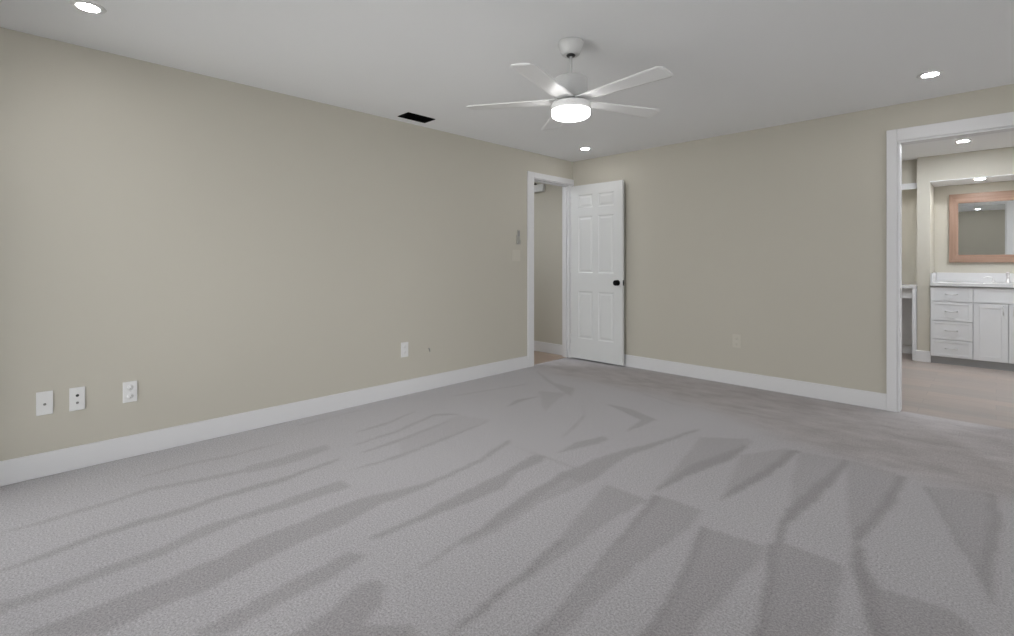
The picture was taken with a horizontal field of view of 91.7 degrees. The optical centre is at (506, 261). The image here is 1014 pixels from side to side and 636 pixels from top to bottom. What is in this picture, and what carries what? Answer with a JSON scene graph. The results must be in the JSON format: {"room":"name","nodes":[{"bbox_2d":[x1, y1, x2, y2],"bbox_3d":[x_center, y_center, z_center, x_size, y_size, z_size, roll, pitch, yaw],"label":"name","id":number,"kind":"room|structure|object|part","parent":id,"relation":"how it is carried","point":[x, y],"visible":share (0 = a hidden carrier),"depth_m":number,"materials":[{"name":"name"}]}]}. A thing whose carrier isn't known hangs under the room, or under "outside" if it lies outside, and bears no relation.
{"room":"empty bedroom","nodes":[
{"label":"empty bedroom","id":0,"kind":"room"},
{"bbox_2d":[0,27,572,460],"bbox_3d":[-1.632,-0.028,4.859,1.665,2.435,5.525,0,0,45],"label":"wall","id":1,"kind":"structure","parent":0,"point":[217,247],"depth_m":3.38,"materials":[{"name":"beige paint"}]},
{"bbox_2d":[36,390,52,415],"bbox_3d":[-2.564,0.785,2.731,0.013,0.130,0.069,0,0,45],"label":"cable plate","id":2,"kind":"object","parent":1,"relation":"attached to","point":[44,400],"visible":1,"depth_m":2.73,"materials":[{"name":"white plastic"}]},
{"bbox_2d":[69,386,84,410],"bbox_3d":[-2.467,0.788,2.828,0.013,0.132,0.069,0,0,45],"label":"cable plate","id":3,"kind":"object","parent":1,"relation":"attached to","point":[76,395],"visible":1,"depth_m":2.83,"materials":[{"name":"white plastic"}]},
{"bbox_2d":[123,381,136,402],"bbox_3d":[-2.298,0.793,3.003,0.007,0.126,0.071,0,0,45],"label":"wall outlet","id":4,"kind":"object","parent":1,"relation":"attached to","point":[129,388],"visible":1,"depth_m":3.00,"materials":[{"name":"white plastic"}]},
{"bbox_2d":[0,356,527,486],"bbox_3d":[-1.335,1.124,3.967,0.015,0.132,4.447,0,0,45],"label":"baseboard","id":5,"kind":"structure","parent":1,"relation":"attached to","point":[16,470],"depth_m":3.33,"materials":[{"name":"white paint"}]},
{"bbox_2d":[401,342,407,357],"bbox_3d":[-0.913,0.785,4.397,0.007,0.132,0.076,0,0,45],"label":"wall outlet","id":6,"kind":"object","parent":1,"relation":"attached to","point":[404,346],"visible":1,"depth_m":4.39,"materials":[{"name":"white plastic"}]},
{"bbox_2d":[517,230,520,243],"bbox_3d":[0.127,-0.271,5.434,0.022,0.159,0.048,0,0,45],"label":"remote","id":7,"kind":"object","parent":1,"relation":"attached to","point":[518,231],"visible":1,"depth_m":5.42,"materials":[{"name":"grey plastic"}]},
{"bbox_2d":[534,183,544,192],"bbox_3d":[0.397,-0.982,6.544,0.250,0.116,0.045,0,0,45],"label":"wall box","id":8,"kind":"object","parent":1,"relation":"attached to","point":[540,187],"visible":0.57,"depth_m":6.48,"materials":[{"name":"white plastic"}]},
{"bbox_2d":[534,341,561,354],"bbox_3d":[0.228,1.124,6.732,1.435,0.132,0.015,0,0,45],"label":"baseboard","id":9,"kind":"structure","parent":1,"relation":"attached to","point":[539,346],"depth_m":6.41,"materials":[{"name":"white paint"}]},
{"bbox_2d":[527,171,573,366],"bbox_3d":[0.490,0.085,5.885,0.135,2.210,0.847,0,0,45],"label":"door frame","id":10,"kind":"structure","parent":1,"relation":"attached to","point":[566,184],"depth_m":5.99,"materials":[{"name":"white paint"}]},
{"bbox_3d":[0.268,0.085,5.579,0.018,2.210,0.100,0,0,45],"label":"casing","id":11,"kind":"part","parent":10,"relation":"part of","materials":[{"name":"white paint"}]},
{"bbox_3d":[0.567,-0.988,5.879,0.018,0.064,0.747,0,0,45],"label":"head casing","id":12,"kind":"part","parent":10,"relation":"part of","materials":[{"name":"white paint"}]},
{"bbox_3d":[0.809,0.117,6.123,0.018,2.146,0.060,0,0,45],"label":"casing","id":13,"kind":"part","parent":10,"relation":"part of","materials":[{"name":"white paint"}]},
{"bbox_2d":[570,180,623,365],"bbox_3d":[1.051,0.124,5.808,0.738,2.092,0.137,0,0,44],"label":"door","id":14,"kind":"structure","parent":10,"relation":"attached to","point":[597,209],"depth_m":5.77,"materials":[{"name":"white paint"}]},
{"bbox_3d":[1.235,0.240,5.574,0.066,0.066,0.055,0,0,44],"label":"knob","id":15,"kind":"part","parent":14,"relation":"part of","materials":[{"name":"black metal"}]},
{"bbox_2d":[0,357,1013,635],"bbox_3d":[1.264,1.190,2.018,6.450,0.001,5.345,0,0,45],"label":"floor","id":16,"kind":"structure","parent":0,"point":[572,496],"depth_m":2.22,"materials":[{"name":"carpet"}]},
{"bbox_2d":[0,0,1013,161],"bbox_3d":[2.393,-1.295,3.155,6.680,0.100,8.780,0,0,45],"label":"ceiling","id":17,"kind":"structure","parent":0,"point":[736,66],"depth_m":2.94,"materials":[{"name":"paint"}]},
{"bbox_2d":[69,0,106,13],"bbox_3d":[-2.044,-1.240,2.404,0.140,0.010,0.140,0,0,45],"label":"recessed light","id":18,"kind":"object","parent":17,"relation":"in","point":[83,5],"visible":1,"depth_m":2.39,"materials":[{"name":"white ceramic"}]},
{"bbox_2d":[398,112,434,122],"bbox_3d":[-0.779,-1.241,4.253,0.160,0.008,0.280,0,0,45],"label":"ceiling vent","id":19,"kind":"object","parent":17,"relation":"in","point":[411,116],"visible":1,"depth_m":4.25,"materials":[{"name":"black metal"}]},
{"bbox_2d":[466,37,672,130],"bbox_3d":[0.383,-1.029,2.765,1.137,0.432,1.175,0,0,45],"label":"ceiling fan","id":20,"kind":"object","parent":17,"relation":"hanging from","point":[570,103],"visible":1,"depth_m":2.71,"materials":[{"name":"white plastic"}]},
{"bbox_3d":[0.034,-0.911,2.864,0.535,0.021,0.132,0,0,12],"label":"blade","id":21,"kind":"part","parent":20,"relation":"part of","materials":[{"name":"white plastic"}]},
{"bbox_3d":[0.196,-0.911,2.505,0.132,0.021,0.535,0,0,30],"label":"blade","id":22,"kind":"part","parent":20,"relation":"part of","materials":[{"name":"white plastic"}]},
{"bbox_3d":[0.326,-0.911,3.129,0.132,0.021,0.535,0,0,-6],"label":"blade","id":23,"kind":"part","parent":20,"relation":"part of","materials":[{"name":"white plastic"}]},
{"bbox_3d":[0.588,-0.911,2.547,0.132,0.021,0.535,0,0,-42],"label":"blade","id":24,"kind":"part","parent":20,"relation":"part of","materials":[{"name":"white plastic"}]},
{"bbox_3d":[0.668,-0.911,2.933,0.535,0.021,0.132,0,0,-24],"label":"blade","id":25,"kind":"part","parent":20,"relation":"part of","materials":[{"name":"white plastic"}]},
{"bbox_2d":[579,147,590,149],"bbox_3d":[0.858,-1.240,5.414,0.140,0.010,0.140,0,0,45],"label":"recessed light","id":26,"kind":"object","parent":17,"relation":"in","point":[581,148],"visible":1,"depth_m":5.39,"materials":[{"name":"white ceramic"}]},
{"bbox_2d":[916,70,943,77],"bbox_3d":[2.810,-1.240,3.270,0.140,0.010,0.140,0,0,45],"label":"recessed light","id":27,"kind":"object","parent":17,"relation":"in","point":[929,74],"visible":1,"depth_m":3.25,"materials":[{"name":"white ceramic"}]},
{"bbox_2d":[954,139,971,142],"bbox_3d":[4.704,-1.240,5.080,0.140,0.010,0.140,0,0,45],"label":"recessed light","id":28,"kind":"object","parent":17,"relation":"in","point":[966,140],"visible":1,"depth_m":5.06,"materials":[{"name":"white ceramic"}]},
{"bbox_2d":[534,351,1013,429],"bbox_3d":[1.844,1.250,3.701,8.230,0.120,8.780,0,0,45],"label":"floor","id":29,"kind":"structure","parent":0,"point":[983,396],"depth_m":4.52,"materials":[{"name":"beige wood"}]},
{"bbox_2d":[902,284,916,360],"bbox_3d":[4.604,0.740,6.591,1.404,0.900,0.551,0,0,45],"label":"table","id":30,"kind":"object","parent":29,"relation":"on","point":[909,291],"depth_m":6.04,"materials":[{"name":"white wood"}]},
{"bbox_3d":[4.780,0.699,6.769,1.322,0.753,0.013,0,0,45],"label":"panel","id":31,"kind":"part","parent":30,"relation":"part of","materials":[{"name":"white paint"}]},
{"bbox_2d":[902,284,916,288],"bbox_3d":[4.604,0.306,6.591,1.404,0.032,0.551,0,0,45],"label":"countertop","id":32,"kind":"structure","parent":30,"relation":"on","point":[914,286],"depth_m":5.99,"materials":[{"name":"white stone"}]},
{"bbox_3d":[5.085,0.756,6.109,0.041,0.868,0.525,0,0,45],"label":"panel","id":33,"kind":"part","parent":30,"relation":"part of","materials":[{"name":"white paint"}]},
{"bbox_2d":[930,286,1013,370],"bbox_3d":[5.629,0.740,5.533,1.291,0.900,0.611,0,0,45],"label":"bathroom vanity","id":34,"kind":"object","parent":29,"relation":"on","point":[970,326],"visible":1,"depth_m":5.54,"materials":[{"name":"white paint"}]},
{"bbox_3d":[5.117,0.376,5.671,0.358,0.164,0.020,0,0,45],"label":"drawer","id":35,"kind":"part","parent":34,"relation":"part of","materials":[{"name":"white paint"}]},
{"bbox_3d":[5.117,0.574,5.671,0.358,0.215,0.020,0,0,45],"label":"drawer","id":36,"kind":"part","parent":34,"relation":"part of","materials":[{"name":"white paint"}]},
{"bbox_3d":[5.117,0.794,5.671,0.358,0.210,0.020,0,0,45],"label":"drawer","id":37,"kind":"part","parent":34,"relation":"part of","materials":[{"name":"white paint"}]},
{"bbox_3d":[5.117,1.004,5.671,0.358,0.193,0.020,0,0,45],"label":"drawer","id":38,"kind":"part","parent":34,"relation":"part of","materials":[{"name":"white paint"}]},
{"bbox_2d":[930,281,1013,288],"bbox_3d":[5.634,0.267,5.538,1.291,0.044,0.596,0,0,45],"label":"countertop","id":39,"kind":"structure","parent":34,"relation":"on","point":[936,283],"depth_m":5.59,"materials":[{"name":"white stone"}]},
{"bbox_2d":[984,272,1010,282],"bbox_3d":[5.738,0.181,5.641,0.405,0.127,0.141,0,0,45],"label":"faucet","id":40,"kind":"object","parent":39,"relation":"on","point":[1007,273],"visible":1,"depth_m":5.67,"materials":[{"name":"silver metal"}]},
{"bbox_3d":[5.769,0.181,5.672,0.052,0.127,0.052,0,0,45],"label":"spout","id":41,"kind":"part","parent":40,"relation":"part of","materials":[{"name":"silver metal"}]},
{"bbox_3d":[5.346,0.783,5.444,0.274,0.634,0.020,0,0,45],"label":"door","id":42,"kind":"part","parent":34,"relation":"part of","materials":[{"name":"white paint"}]},
{"bbox_3d":[5.544,0.783,5.247,0.274,0.634,0.020,0,0,45],"label":"door","id":43,"kind":"part","parent":34,"relation":"part of","materials":[{"name":"white paint"}]},
{"bbox_2d":[573,84,1013,393],"bbox_3d":[3.153,-0.028,3.919,6.450,2.435,0.115,0,0,45],"label":"wall","id":44,"kind":"structure","parent":0,"point":[774,237],"depth_m":4.53,"materials":[{"name":"beige paint"}]},
{"bbox_2d":[732,334,740,347],"bbox_3d":[2.219,0.767,4.760,0.078,0.128,0.007,0,0,45],"label":"wall outlet","id":45,"kind":"object","parent":44,"relation":"attached to","point":[736,339],"visible":1,"depth_m":4.76,"materials":[{"name":"beige plastic"}]},
{"bbox_2d":[623,354,885,409],"bbox_3d":[1.929,1.124,5.043,3.130,0.132,0.015,0,0,45],"label":"baseboard","id":46,"kind":"structure","parent":44,"relation":"attached to","point":[870,399],"depth_m":4.56,"materials":[{"name":"white paint"}]},
{"bbox_2d":[886,112,1013,411],"bbox_3d":[3.380,0.071,3.693,0.835,2.237,0.153,0,0,45],"label":"door frame","id":47,"kind":"structure","parent":44,"relation":"attached to","point":[1003,122],"depth_m":3.90,"materials":[{"name":"white paint"}]},
{"bbox_3d":[3.060,0.071,3.917,0.066,2.237,0.019,0,0,45],"label":"casing","id":48,"kind":"part","parent":47,"relation":"part of","materials":[{"name":"white paint"}]},
{"bbox_3d":[3.323,-1.000,3.656,0.674,0.095,0.019,0,0,45],"label":"head casing","id":49,"kind":"part","parent":47,"relation":"part of","materials":[{"name":"white paint"}]},
{"bbox_2d":[902,147,1013,350],"bbox_3d":[5.620,-0.028,5.588,4.300,2.435,0.550,0,0,45],"label":"wall","id":50,"kind":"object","parent":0,"point":[1000,161],"visible":0.68,"depth_m":5.84,"materials":[{"name":"beige paint"}]},
{"bbox_2d":[902,183,916,189],"bbox_3d":[4.469,-0.920,6.466,1.428,0.070,0.045,0,0,45],"label":"trim","id":51,"kind":"structure","parent":50,"relation":"attached to","point":[908,186],"depth_m":6.00,"materials":[{"name":"white paint"}]},
{"bbox_2d":[915,350,930,362],"bbox_3d":[4.948,1.124,5.857,0.140,0.132,0.015,0,0,45],"label":"baseboard","id":52,"kind":"structure","parent":50,"relation":"attached to","point":[922,356],"depth_m":5.85,"materials":[{"name":"white paint"}]},
{"bbox_2d":[930,174,1013,186],"bbox_3d":[5.652,-0.946,5.556,1.299,0.008,0.550,0,0,45],"label":"ceiling","id":53,"kind":"structure","parent":50,"relation":"attached to","point":[1010,177],"depth_m":5.71,"materials":[{"name":"paint"}]},
{"bbox_2d":[902,181,1013,344],"bbox_3d":[5.854,-0.028,5.824,4.300,2.435,0.115,0,0,45],"label":"wall","id":54,"kind":"structure","parent":0,"point":[941,194],"depth_m":6.17,"materials":[{"name":"beige paint"}]},
{"bbox_2d":[902,344,911,353],"bbox_3d":[4.790,1.135,6.789,1.428,0.110,0.015,0,0,45],"label":"baseboard","id":55,"kind":"structure","parent":54,"relation":"attached to","point":[907,349],"depth_m":6.38,"materials":[{"name":"white paint"}]},
{"bbox_2d":[930,272,1013,282],"bbox_3d":[5.637,0.190,5.556,1.271,0.110,0.568,0,0,45],"label":"backsplash","id":56,"kind":"structure","parent":54,"relation":"attached to","point":[939,276],"depth_m":5.94,"materials":[{"name":"white stone"}]},
{"bbox_2d":[949,190,1013,262],"bbox_3d":[5.833,-0.409,5.738,1.018,0.838,0.034,0,0,45],"label":"wall mirror","id":57,"kind":"object","parent":54,"relation":"attached to","point":[981,225],"visible":1,"depth_m":5.88,"materials":[{"name":"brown wood"}]},
{"bbox_3d":[5.833,-0.036,5.738,1.018,0.093,0.034,0,0,45],"label":"frame rail","id":58,"kind":"part","parent":57,"relation":"part of","materials":[{"name":"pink wood"}]},
{"bbox_3d":[5.833,-0.770,5.738,1.018,0.115,0.034,0,0,45],"label":"frame rail","id":59,"kind":"part","parent":57,"relation":"part of","materials":[{"name":"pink wood"}]},
{"bbox_2d":[958,200,1013,254],"bbox_3d":[5.836,-0.398,5.741,0.860,0.642,0.004,0,0,45],"label":"mirror glass","id":60,"kind":"object","parent":57,"relation":"on","point":[985,227],"depth_m":5.86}
]}

